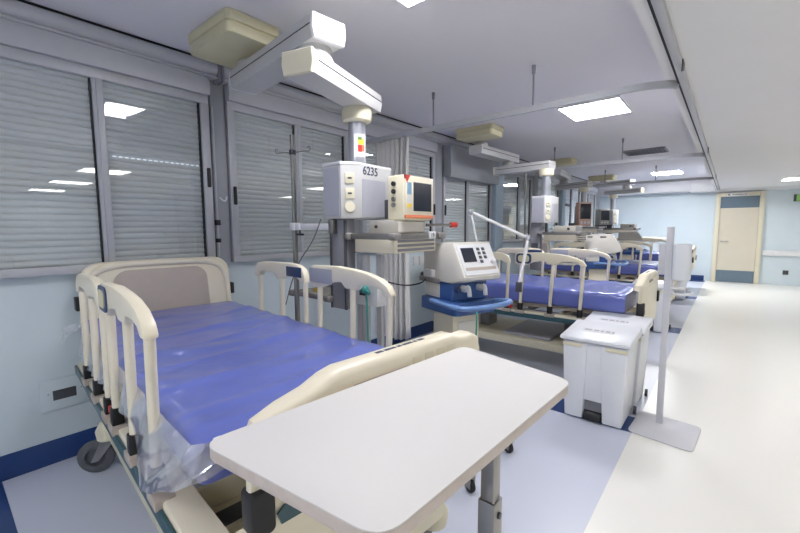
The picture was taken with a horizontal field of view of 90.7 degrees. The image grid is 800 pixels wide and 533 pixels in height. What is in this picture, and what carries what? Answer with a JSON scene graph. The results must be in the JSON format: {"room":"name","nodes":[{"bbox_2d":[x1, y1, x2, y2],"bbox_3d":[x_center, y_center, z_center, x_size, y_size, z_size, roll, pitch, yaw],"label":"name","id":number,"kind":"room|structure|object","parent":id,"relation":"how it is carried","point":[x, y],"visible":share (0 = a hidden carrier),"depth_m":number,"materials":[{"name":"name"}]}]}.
{"room":"hospital room","nodes":[
{"label":"hospital room","id":0,"kind":"room"},
{"bbox_2d":[0,241,577,456],"bbox_3d":[0.727,-0.492,5.720,0.120,2.670,16.150,4,7,40],"label":"wall","id":1,"kind":"structure","parent":0,"point":[38,314],"depth_m":2.36,"materials":[{"name":"blue paint"}]},
{"bbox_2d":[0,482,17,532],"bbox_3d":[-1.331,1.292,1.246,2.606,0.002,0.340,4,7,40],"label":"trim","id":2,"kind":"structure","parent":1,"relation":"attached to","point":[7,524],"depth_m":1.94,"materials":[{"name":"blue plastic"}]},
{"bbox_2d":[39,374,88,413],"bbox_3d":[-2.037,0.761,2.399,0.014,0.191,0.222,4,7,40],"label":"outlet cover","id":3,"kind":"object","parent":1,"relation":"attached to","point":[62,392],"visible":0.89,"depth_m":2.38,"materials":[{"name":"white plastic"}]},
{"bbox_2d":[0,0,217,80],"bbox_3d":[-2.856,-1.253,1.138,0.133,0.117,4.635,4,7,40],"label":"trim","id":4,"kind":"structure","parent":1,"relation":"attached to","point":[13,10],"depth_m":2.34,"materials":[{"name":"grey metal"}]},
{"bbox_2d":[0,18,227,278],"bbox_3d":[-2.142,-0.609,2.065,0.097,1.357,2.508,4,7,40],"label":"window","id":5,"kind":"structure","parent":1,"relation":"in","point":[105,153],"depth_m":2.41,"materials":[{"name":"metal"}]},
{"bbox_2d":[213,64,224,85],"bbox_3d":[-1.353,-1.417,2.927,0.140,0.130,0.040,4,7,40],"label":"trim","id":6,"kind":"structure","parent":1,"relation":"attached to","point":[220,79],"depth_m":2.89,"materials":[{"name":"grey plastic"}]},
{"bbox_2d":[208,80,230,262],"bbox_3d":[-1.386,-0.708,3.026,0.045,1.360,0.110,4,7,40],"label":"trim","id":7,"kind":"structure","parent":1,"relation":"attached to","point":[216,97],"depth_m":3.01,"materials":[{"name":"grey metal"}]},
{"bbox_2d":[223,83,348,261],"bbox_3d":[-0.913,-0.758,3.532,0.097,1.357,1.255,4,7,40],"label":"window","id":8,"kind":"structure","parent":1,"relation":"in","point":[259,178],"depth_m":3.38,"materials":[{"name":"metal"}]},
{"bbox_2d":[234,112,341,254],"bbox_3d":[-0.944,-0.698,3.563,0.016,1.140,1.195,4,7,40],"label":"roller shutter","id":9,"kind":"object","parent":8,"relation":"attached to","point":[263,175],"depth_m":3.40,"materials":[{"name":"grey metal"}]},
{"bbox_2d":[0,275,586,481],"bbox_3d":[0.781,0.768,5.796,0.012,0.145,16.140,4,7,40],"label":"baseboard","id":10,"kind":"structure","parent":1,"relation":"attached to","point":[24,461],"depth_m":2.36,"materials":[{"name":"blue plastic"}]},
{"bbox_2d":[17,0,593,182],"bbox_3d":[0.645,-1.741,5.336,0.100,0.008,15.650,4,7,40],"label":"trim","id":11,"kind":"structure","parent":1,"relation":"attached to","point":[24,1],"depth_m":2.52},
{"bbox_2d":[223,66,599,188],"bbox_3d":[2.164,-1.860,7.129,0.133,0.117,10.945,4,7,40],"label":"trim","id":12,"kind":"structure","parent":1,"relation":"attached to","point":[278,90],"depth_m":3.74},
{"bbox_2d":[413,256,423,275],"bbox_3d":[0.246,0.010,5.069,0.030,0.279,0.220,4,7,40],"label":"wall outlet","id":13,"kind":"object","parent":1,"relation":"attached to","point":[421,258],"visible":0.82,"depth_m":5.07,"materials":[{"name":"white plastic"}]},
{"bbox_2d":[435,144,441,242],"bbox_3d":[0.492,-0.934,5.264,0.050,1.360,0.180,4,7,40],"label":"trim","id":14,"kind":"structure","parent":1,"relation":"attached to","point":[438,155],"depth_m":5.24,"materials":[{"name":"grey metal"}]},
{"bbox_2d":[442,144,498,243],"bbox_3d":[1.064,-0.991,5.833,0.172,1.357,1.410,4,7,40],"label":"window","id":15,"kind":"structure","parent":1,"relation":"in","point":[468,180],"depth_m":5.74,"materials":[{"name":"glass"}]},
{"bbox_2d":[446,178,487,241],"bbox_3d":[1.005,-0.933,5.888,0.016,1.140,1.350,4,7,40],"label":"roller shutter","id":16,"kind":"object","parent":15,"relation":"attached to","point":[456,190],"depth_m":5.82,"materials":[{"name":"grey metal"}]},
{"bbox_2d":[354,196,599,252],"bbox_3d":[0.772,-0.971,5.628,0.012,1.360,16.140,4,7,40],"label":"trim","id":17,"kind":"structure","parent":1,"relation":"attached to","point":[356,222],"depth_m":4.21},
{"bbox_2d":[490,162,503,272],"bbox_3d":[1.586,-0.493,6.558,0.130,2.500,0.270,4,7,40],"label":"trim","id":18,"kind":"structure","parent":1,"relation":"attached to","point":[497,190],"depth_m":6.45,"materials":[{"name":"grey metal"}]},
{"bbox_2d":[360,65,678,252],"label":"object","id":19,"kind":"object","parent":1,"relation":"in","point":[422,151],"depth_m":3.83,"materials":[{"name":"metal"}]},
{"bbox_2d":[376,136,410,339],"bbox_3d":[-0.081,-0.264,4.067,0.438,2.023,0.136,4,7,37],"label":"privacy curtain","id":20,"kind":"object","parent":19,"relation":"hanging from","point":[393,154],"visible":0.45,"depth_m":4.00,"materials":[{"name":"fabric"}]},
{"bbox_2d":[366,144,429,232],"bbox_3d":[-0.001,-0.812,4.688,0.016,1.140,1.270,4,7,40],"label":"roller shutter","id":21,"kind":"object","parent":19,"relation":"attached to","point":[419,164],"depth_m":4.86,"materials":[{"name":"grey metal"}]},
{"bbox_2d":[532,172,538,195],"bbox_3d":[2.625,-1.188,7.770,0.100,1.360,0.180,4,7,40],"label":"trim","id":22,"kind":"structure","parent":1,"relation":"attached to","point":[535,178],"depth_m":7.67,"materials":[{"name":"grey metal"}]},
{"bbox_2d":[538,173,559,239],"bbox_3d":[3.139,-1.247,8.367,0.097,1.357,1.360,4,7,40],"label":"window","id":23,"kind":"structure","parent":1,"relation":"in","point":[546,227],"depth_m":8.54,"materials":[{"name":"metal"}]},
{"bbox_2d":[555,190,565,274],"bbox_3d":[3.657,-0.743,9.030,0.130,2.500,0.200,4,7,40],"label":"trim","id":24,"kind":"structure","parent":1,"relation":"attached to","point":[562,197],"depth_m":8.90,"materials":[{"name":"grey metal"}]},
{"bbox_2d":[583,187,597,233],"bbox_3d":[5.124,-1.487,10.736,0.097,1.357,1.400,4,7,40],"label":"window","id":25,"kind":"structure","parent":1,"relation":"in","point":[591,195],"depth_m":11.13,"materials":[{"name":"metal"}]},
{"bbox_2d":[550,399,634,432],"bbox_3d":[0.667,1.051,3.631,2.606,0.002,0.260,4,7,40],"label":"trim","id":26,"kind":"structure","parent":1,"relation":"attached to","point":[559,407],"depth_m":2.91,"materials":[{"name":"blue plastic"}]},
{"bbox_2d":[523,308,680,333],"bbox_3d":[2.780,0.795,6.152,2.606,0.002,0.340,4,7,40],"label":"trim","id":27,"kind":"structure","parent":1,"relation":"attached to","point":[672,330],"depth_m":5.40,"materials":[{"name":"blue plastic"}]},
{"bbox_2d":[502,138,704,242],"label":"window","id":28,"kind":"structure","parent":1,"relation":"in","point":[514,184],"depth_m":7.08,"materials":[{"name":"metal"}]},
{"bbox_2d":[565,165,712,225],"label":"rail","id":29,"kind":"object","parent":1,"relation":"in","point":[573,196],"depth_m":9.40,"materials":[{"name":"metal"}]},
{"bbox_2d":[583,193,593,233],"bbox_3d":[5.093,-1.427,10.767,0.016,1.140,1.340,4,7,40],"label":"roller shutter","id":30,"kind":"object","parent":29,"relation":"attached to","point":[590,196],"depth_m":11.13,"materials":[{"name":"grey metal"}]},
{"bbox_2d":[26,0,708,182],"bbox_3d":[1.799,-1.715,4.699,2.688,0.050,16.150,4,7,40],"label":"ceiling","id":31,"kind":"structure","parent":0,"point":[477,57],"depth_m":2.88,"materials":[{"name":"paint"}]},
{"bbox_2d":[188,7,457,346],"bbox_3d":[-0.484,-0.470,2.601,1.407,1.999,1.156,4,7,40],"label":"pendant","id":32,"kind":"object","parent":31,"relation":"hanging from","point":[260,58],"visible":0.91,"depth_m":2.37,"materials":[{"name":"plastic"}]},
{"bbox_2d":[275,134,310,321],"bbox_3d":[-0.713,-0.241,2.679,0.144,1.270,0.244,-5,7,-40],"label":"stand","id":33,"kind":"object","parent":32,"relation":"attached to","point":[294,226],"visible":0.97,"depth_m":2.65,"materials":[{"name":"metal"}]},
{"bbox_2d":[285,219,320,304],"bbox_3d":[-0.666,-0.011,2.647,0.447,0.604,0.034,5,7,42],"label":"cable","id":34,"kind":"object","parent":32,"relation":"hanging from","point":[320,219],"visible":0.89,"depth_m":2.57,"materials":[{"name":"grey plastic"}]},
{"bbox_2d":[302,287,330,294],"bbox_3d":[-0.500,0.181,2.754,0.340,0.015,0.260,4,7,40],"label":"electrical outlet","id":35,"kind":"object","parent":32,"relation":"attached to","point":[326,290],"depth_m":2.75,"materials":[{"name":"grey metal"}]},
{"bbox_2d":[344,201,354,211],"bbox_3d":[-0.299,-0.358,2.362,0.066,0.066,0.014,-2,6,-19],"label":"outlet","id":36,"kind":"object","parent":32,"relation":"attached to","point":[349,206],"depth_m":2.36,"materials":[{"name":"beige plastic"}]},
{"bbox_2d":[345,188,353,198],"bbox_3d":[-0.300,-0.438,2.357,0.056,0.064,0.008,-2,6,-19],"label":"outlet","id":37,"kind":"object","parent":32,"relation":"attached to","point":[349,192],"depth_m":2.35,"materials":[{"name":"grey plastic"}]},
{"bbox_2d":[345,172,353,182],"bbox_3d":[-0.301,-0.527,2.349,0.056,0.064,0.008,-2,6,-19],"label":"outlet","id":38,"kind":"object","parent":32,"relation":"attached to","point":[349,176],"depth_m":2.34,"materials":[{"name":"grey plastic"}]},
{"bbox_2d":[360,285,370,294],"bbox_3d":[-0.201,0.137,2.313,0.084,0.055,0.047,4,7,40],"label":"plug","id":39,"kind":"object","parent":32,"relation":"attached to","point":[364,289],"visible":0.84,"depth_m":2.30,"materials":[{"name":"teal plastic"}]},
{"bbox_2d":[366,294,368,341],"bbox_3d":[-0.079,0.662,2.385,0.246,1.019,0.054,-1,6,-10],"label":"hose","id":40,"kind":"object","parent":32,"relation":"hanging from","point":[367,314],"visible":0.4,"depth_m":2.31,"materials":[{"name":"teal rubber"}]},
{"bbox_2d":[349,278,387,306],"bbox_3d":[-0.196,0.149,2.412,0.240,0.160,0.108,4,7,40],"label":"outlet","id":41,"kind":"object","parent":32,"relation":"attached to","point":[376,298],"depth_m":2.34,"materials":[{"name":"teal plastic"}]},
{"bbox_2d":[370,220,424,232],"bbox_3d":[-0.017,-0.247,2.463,0.203,0.076,0.319,4,7,40],"label":"recorder","id":42,"kind":"object","parent":32,"relation":"on","point":[388,226],"visible":0.99,"depth_m":2.37,"materials":[{"name":"grey plastic"}]},
{"bbox_2d":[385,174,432,220],"bbox_3d":[0.038,-0.419,2.459,0.214,0.265,0.297,4,7,40],"label":"patient monitor","id":43,"kind":"object","parent":42,"relation":"on","point":[410,198],"visible":0.99,"depth_m":2.35,"materials":[{"name":"beige plastic"}]},
{"bbox_2d":[429,231,435,238],"bbox_3d":[0.199,-0.194,2.431,0.007,0.045,0.070,4,7,40],"label":"tag","id":44,"kind":"object","parent":32,"relation":"attached to","point":[432,234],"visible":1,"depth_m":2.43,"materials":[{"name":"white paper"}]},
{"bbox_2d":[395,0,426,8],"bbox_3d":[0.067,-1.390,1.766,0.574,0.014,0.614,4,7,40],"label":"recessed light","id":45,"kind":"object","parent":31,"relation":"in","point":[407,4],"visible":1,"depth_m":2.12,"materials":[{"name":"white plastic"}]},
{"bbox_2d":[399,0,421,6],"bbox_3d":[0.067,-1.389,1.766,0.550,0.008,0.590,4,7,40],"label":"diffuser","id":46,"kind":"object","parent":45,"relation":"attached to","point":[406,3],"depth_m":2.12,"materials":[{"name":"white plastic"}]},
{"bbox_2d":[455,123,590,269],"bbox_3d":[1.617,-0.836,5.078,1.350,1.769,1.301,4,7,40],"label":"pendant","id":47,"kind":"object","parent":31,"relation":"hanging from","point":[545,206],"visible":0.98,"depth_m":5.05,"materials":[{"name":"plastic"}]},
{"bbox_2d":[545,262,578,265],"bbox_3d":[2.100,-0.040,5.074,0.350,0.020,0.350,4,7,40],"label":"shelf","id":48,"kind":"object","parent":47,"relation":"attached to","point":[562,263],"depth_m":4.94,"materials":[{"name":"grey plastic"}]},
{"bbox_2d":[554,226,581,231],"bbox_3d":[2.138,-0.479,5.022,0.264,0.076,0.312,4,7,40],"label":"module","id":49,"kind":"object","parent":47,"relation":"on","point":[556,228],"visible":1,"depth_m":4.91,"materials":[{"name":"grey plastic"}]},
{"bbox_2d":[552,157,592,201],"label":"pendant","id":50,"kind":"object","parent":31,"relation":"hanging from","point":[564,178],"depth_m":7.38,"materials":[{"name":"plastic"}]},
{"bbox_2d":[557,96,631,120],"bbox_3d":[2.026,-1.627,4.104,0.574,0.014,0.614,4,7,40],"label":"recessed light","id":51,"kind":"object","parent":31,"relation":"in","point":[616,105],"visible":1,"depth_m":4.07,"materials":[{"name":"white plastic"}]},
{"bbox_2d":[582,226,606,232],"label":"shelf","id":52,"kind":"object","parent":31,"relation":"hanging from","point":[594,229],"depth_m":7.04,"materials":[{"name":"plastic"}]},
{"bbox_2d":[575,202,591,225],"bbox_3d":[3.338,-0.949,7.181,0.240,0.430,0.128,-1,6,-7],"label":"patient monitor","id":53,"kind":"object","parent":52,"relation":"on","point":[583,209],"visible":0.98,"depth_m":7.12,"materials":[{"name":"plastic"}]},
{"bbox_2d":[588,174,643,233],"bbox_3d":[4.938,-1.248,9.149,1.210,1.769,0.860,4,7,40],"label":"pendant","id":54,"kind":"object","parent":31,"relation":"hanging from","point":[626,189],"visible":0.66,"depth_m":9.02,"materials":[{"name":"plastic"}]},
{"bbox_2d":[594,225,614,227],"bbox_3d":[4.713,-0.920,9.101,0.364,0.070,0.312,4,7,40],"label":"module","id":55,"kind":"object","parent":54,"relation":"on","point":[608,226],"visible":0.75,"depth_m":8.94,"materials":[{"name":"grey plastic"}]},
{"bbox_2d":[595,209,609,224],"bbox_3d":[4.672,-1.138,9.115,0.240,0.360,0.208,-1,6,-7],"label":"patient monitor","id":56,"kind":"object","parent":55,"relation":"on","point":[602,216],"visible":1,"depth_m":9.03,"materials":[{"name":"grey plastic"}]},
{"bbox_2d":[620,224,636,227],"bbox_3d":[5.162,-0.916,8.922,0.284,0.091,0.312,4,7,40],"label":"module","id":57,"kind":"object","parent":54,"relation":"on","point":[621,225],"visible":1,"depth_m":8.81,"materials":[{"name":"grey plastic"}]},
{"bbox_2d":[623,146,668,155],"bbox_3d":[3.960,-1.853,6.374,0.580,0.021,0.480,4,7,40],"label":"ceiling vent","id":58,"kind":"object","parent":31,"relation":"in","point":[663,149],"visible":0.98,"depth_m":6.39,"materials":[{"name":"metal"}]},
{"bbox_2d":[650,170,683,175],"bbox_3d":[6.035,-2.115,8.927,0.574,0.014,0.574,4,7,40],"label":"recessed light","id":59,"kind":"object","parent":31,"relation":"in","point":[675,171],"visible":1,"depth_m":8.84,"materials":[{"name":"white plastic"}]},
{"bbox_2d":[652,171,681,174],"bbox_3d":[6.035,-2.114,8.927,0.550,0.008,0.550,4,7,40],"label":"diffuser","id":60,"kind":"object","parent":59,"relation":"attached to","point":[664,172],"depth_m":8.84,"materials":[{"name":"white plastic"}]},
{"bbox_2d":[2,280,799,532],"bbox_3d":[4.643,1.155,2.606,10.058,0.050,16.150,4,7,40],"label":"floor","id":61,"kind":"structure","parent":0,"point":[733,365],"depth_m":2.37,"materials":[{"name":"beige plastic"}]},
{"bbox_2d":[74,257,478,532],"bbox_3d":[-0.836,0.615,1.968,2.230,1.205,1.079,5,8,44],"label":"hospital bed","id":62,"kind":"object","parent":61,"relation":"on","point":[130,290],"visible":0.55,"depth_m":1.44,"materials":[{"name":"beige plastic"}]},
{"bbox_2d":[196,474,245,532],"bbox_3d":[-0.332,0.817,1.443,0.470,0.100,0.690,5,8,44],"label":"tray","id":63,"kind":"object","parent":62,"relation":"on","point":[223,496],"depth_m":1.40,"materials":[{"name":"beige plastic"}]},
{"bbox_2d":[69,301,384,493],"bbox_3d":[-0.905,0.445,1.947,1.973,0.219,1.005,5,8,44],"label":"mattress","id":64,"kind":"object","parent":62,"relation":"on","point":[220,364],"visible":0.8,"depth_m":1.55,"materials":[{"name":"blue plastic"}]},
{"bbox_2d":[374,338,423,353],"bbox_3d":[0.003,0.256,1.280,0.014,0.002,0.220,5,8,44],"label":"print","id":65,"kind":"object","parent":62,"relation":"on","point":[418,340],"depth_m":1.27},
{"bbox_2d":[209,347,567,532],"bbox_3d":[0.069,0.816,1.023,0.480,0.978,0.880,4,7,40],"label":"table","id":66,"kind":"object","parent":61,"relation":"on","point":[381,454],"visible":1,"depth_m":0.81,"materials":[{"name":"laminate"}]},
{"bbox_2d":[419,209,530,492],"bbox_3d":[0.544,0.384,2.567,0.891,1.533,0.840,-4,6,-30],"label":"ventilator","id":67,"kind":"object","parent":61,"relation":"on","point":[456,274],"visible":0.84,"depth_m":2.49,"materials":[{"name":"white plastic"}]},
{"bbox_2d":[388,279,425,285],"bbox_3d":[-0.009,0.102,2.821,0.505,0.076,0.072,4,7,37],"label":"power cable","id":68,"kind":"object","parent":67,"relation":"hanging from","point":[424,279],"visible":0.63,"depth_m":2.81,"materials":[{"name":"black rubber"}]},
{"bbox_2d":[421,295,512,316],"bbox_3d":[0.416,0.241,2.577,0.609,0.099,0.490,4,7,40],"label":"tray","id":69,"kind":"object","parent":67,"relation":"on","point":[458,305],"depth_m":2.48,"materials":[{"name":"blue plastic"}]},
{"bbox_2d":[475,311,477,335],"bbox_3d":[0.443,0.428,2.407,0.072,0.384,0.032,4,7,40],"label":"hose","id":70,"kind":"object","parent":67,"relation":"hanging from","point":[476,311],"visible":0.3,"depth_m":2.37,"materials":[{"name":"teal rubber"}]},
{"bbox_2d":[432,248,659,353],"bbox_3d":[1.445,0.394,4.330,2.230,1.165,1.079,4,7,40],"label":"hospital bed","id":71,"kind":"object","parent":61,"relation":"on","point":[536,334],"visible":0.46,"depth_m":3.95,"materials":[{"name":"beige plastic"}]},
{"bbox_2d":[486,273,638,313],"bbox_3d":[1.422,0.223,4.327,2.010,0.182,0.910,4,7,40],"label":"mattress","id":72,"kind":"object","parent":71,"relation":"on","point":[607,296],"visible":0.59,"depth_m":3.78,"materials":[{"name":"blue plastic"}]},
{"bbox_2d":[560,319,641,428],"bbox_3d":[1.486,0.783,2.942,0.460,0.659,0.419,4,7,40],"label":"waste bin","id":73,"kind":"object","parent":61,"relation":"on","point":[600,357],"visible":1,"depth_m":2.81,"materials":[{"name":"plastic"}]},
{"bbox_2d":[585,328,614,333],"bbox_3d":[1.473,0.475,2.917,0.197,0.003,0.029,4,7,40],"label":"print","id":74,"kind":"object","parent":73,"relation":"on","point":[587,329],"depth_m":2.91},
{"bbox_2d":[529,240,676,300],"bbox_3d":[3.476,0.143,6.816,2.230,1.165,1.079,4,7,40],"label":"hospital bed","id":75,"kind":"object","parent":61,"relation":"on","point":[624,244],"visible":0.21,"depth_m":6.63,"materials":[{"name":"beige plastic"}]},
{"bbox_2d":[541,258,663,276],"bbox_3d":[3.453,-0.027,6.814,2.010,0.181,0.910,4,7,40],"label":"mattress","id":76,"kind":"object","parent":75,"relation":"on","point":[631,268],"visible":0.28,"depth_m":6.21,"materials":[{"name":"blue plastic"}]},
{"bbox_2d":[584,234,649,333],"bbox_3d":[2.782,0.231,5.190,0.840,1.309,0.578,2,6,26],"label":"ventilator","id":77,"kind":"object","parent":61,"relation":"on","point":[608,244],"visible":0.56,"depth_m":5.14,"materials":[{"name":"grey plastic"}]},
{"bbox_2d":[584,260,628,268],"bbox_3d":[2.725,-0.032,5.275,0.567,0.099,0.466,4,7,40],"label":"tray","id":78,"kind":"object","parent":77,"relation":"on","point":[591,264],"depth_m":5.14,"materials":[{"name":"blue plastic"}]},
{"bbox_2d":[585,311,652,407],"bbox_3d":[1.767,0.751,3.255,0.460,0.659,0.419,4,7,40],"label":"waste bin","id":79,"kind":"object","parent":61,"relation":"on","point":[645,323],"visible":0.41,"depth_m":3.16,"materials":[{"name":"plastic"}]},
{"bbox_2d":[616,232,647,278],"bbox_3d":[4.682,-0.033,7.816,0.840,1.309,0.578,3,6,28],"label":"ventilator","id":80,"kind":"object","parent":61,"relation":"on","point":[629,236],"visible":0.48,"depth_m":7.77,"materials":[{"name":"grey plastic"}]},
{"bbox_2d":[616,249,647,254],"bbox_3d":[4.629,-0.297,7.902,0.563,0.099,0.454,4,7,40],"label":"tray","id":81,"kind":"object","parent":80,"relation":"on","point":[625,251],"depth_m":7.76,"materials":[{"name":"blue plastic"}]},
{"bbox_2d":[582,237,696,281],"bbox_3d":[5.526,-0.105,9.261,2.230,1.165,1.079,4,7,40],"label":"hospital bed","id":82,"kind":"object","parent":61,"relation":"on","point":[652,240],"visible":0.13,"depth_m":8.66,"materials":[{"name":"beige plastic"}]},
{"bbox_2d":[616,251,658,260],"bbox_3d":[5.502,-0.275,9.259,2.010,0.181,0.910,4,7,40],"label":"mattress","id":83,"kind":"object","parent":82,"relation":"on","point":[655,254],"visible":0.12,"depth_m":8.74,"materials":[{"name":"blue plastic"}]},
{"bbox_2d":[632,279,673,331],"bbox_3d":[3.440,0.533,5.414,0.460,0.659,0.419,4,7,40],"label":"waste bin","id":84,"kind":"object","parent":61,"relation":"on","point":[657,321],"visible":0.27,"depth_m":5.22,"materials":[{"name":"plastic"}]},
{"bbox_2d":[628,227,700,451],"bbox_3d":[1.823,0.435,2.662,0.390,1.398,0.445,4,7,40],"label":"stand","id":85,"kind":"object","parent":61,"relation":"on","point":[684,436],"visible":0.99,"depth_m":2.73,"materials":[{"name":"white plastic"}]},
{"bbox_2d":[670,279,692,295],"bbox_3d":[1.888,0.137,2.658,0.144,0.129,0.059,4,7,40],"label":"drip tray","id":86,"kind":"object","parent":85,"relation":"on","point":[672,287],"depth_m":2.66,"materials":[{"name":"white plastic"}]},
{"bbox_2d":[671,244,692,287],"bbox_3d":[1.901,-0.005,2.660,0.108,0.293,0.100,4,7,40],"label":"dispenser","id":87,"kind":"object","parent":85,"relation":"attached to","point":[682,253],"visible":0.99,"depth_m":2.62,"materials":[{"name":"plastic"}]},
{"bbox_2d":[660,279,687,299],"bbox_3d":[5.378,0.296,7.757,0.460,0.659,0.419,4,7,40],"label":"waste bin","id":88,"kind":"object","parent":61,"relation":"on","point":[684,290],"visible":0.16,"depth_m":7.58,"materials":[{"name":"plastic"}]},
{"bbox_2d":[598,189,799,286],"bbox_3d":[9.845,-0.828,8.691,10.298,2.670,0.120,4,7,40],"label":"wall","id":89,"kind":"structure","parent":0,"point":[692,215],"depth_m":10.25,"materials":[{"name":"blue paint"}]},
{"bbox_2d":[596,180,714,196],"bbox_3d":[6.826,-2.123,10.716,2.685,0.349,0.449,4,7,40],"label":"trim","id":90,"kind":"structure","parent":89,"relation":"attached to","point":[692,186],"depth_m":10.29,"materials":[{"name":"white plastic"}]},
{"bbox_2d":[690,275,703,279],"bbox_3d":[6.949,0.226,11.139,2.568,0.130,0.012,4,7,40],"label":"baseboard","id":91,"kind":"structure","parent":89,"relation":"attached to","point":[693,277],"depth_m":10.40,"materials":[{"name":"blue plastic"}]},
{"bbox_2d":[710,191,765,283],"bbox_3d":[8.362,-0.710,9.802,0.920,2.235,0.101,4,7,40],"label":"door","id":92,"kind":"structure","parent":89,"relation":"in","point":[738,225],"depth_m":9.80,"materials":[{"name":"laminate"}]},
{"bbox_2d":[727,193,748,195],"bbox_3d":[8.305,-1.773,9.707,0.410,0.060,0.013,4,7,40],"label":"door sign","id":93,"kind":"object","parent":92,"relation":"attached to","point":[730,194],"visible":1,"depth_m":9.71,"materials":[{"name":"white plastic"}]},
{"bbox_2d":[715,185,799,192],"bbox_3d":[10.764,-1.688,7.612,7.369,0.080,0.220,4,7,40],"label":"trim","id":94,"kind":"structure","parent":89,"relation":"attached to","point":[786,187],"depth_m":9.44,"materials":[{"name":"white plastic"}]},
{"bbox_2d":[762,250,799,256],"bbox_3d":[11.166,-0.151,7.538,6.280,0.130,0.055,4,7,40],"label":"wall handrail","id":95,"kind":"object","parent":89,"relation":"attached to","point":[765,252],"visible":1,"depth_m":9.33,"materials":[{"name":"white plastic"}]},
{"bbox_2d":[793,194,799,200],"bbox_3d":[9.227,-1.575,9.014,0.345,0.160,0.062,4,7,40],"label":"exit sign","id":96,"kind":"object","parent":89,"relation":"attached to","point":[796,196],"visible":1,"depth_m":9.07,"materials":[{"name":"green plastic"}]},
{"bbox_2d":[631,0,799,188],"bbox_3d":[5.662,-1.281,1.505,7.370,0.340,16.150,4,7,40],"label":"ceiling","id":97,"kind":"structure","parent":0,"point":[741,57],"depth_m":2.50,"materials":[{"name":"paint"}]},
{"bbox_2d":[647,0,719,189],"bbox_3d":[2.809,-1.271,3.714,0.057,0.075,15.830,4,7,40],"label":"rail","id":98,"kind":"object","parent":97,"relation":"attached to","point":[658,8],"visible":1,"depth_m":2.19,"materials":[{"name":"metal"}]},
{"bbox_2d":[781,177,799,180],"bbox_3d":[7.846,-1.709,7.647,0.644,0.014,0.624,4,7,40],"label":"recessed light","id":99,"kind":"object","parent":97,"relation":"in","point":[788,178],"visible":1,"depth_m":7.80,"materials":[{"name":"white plastic"}]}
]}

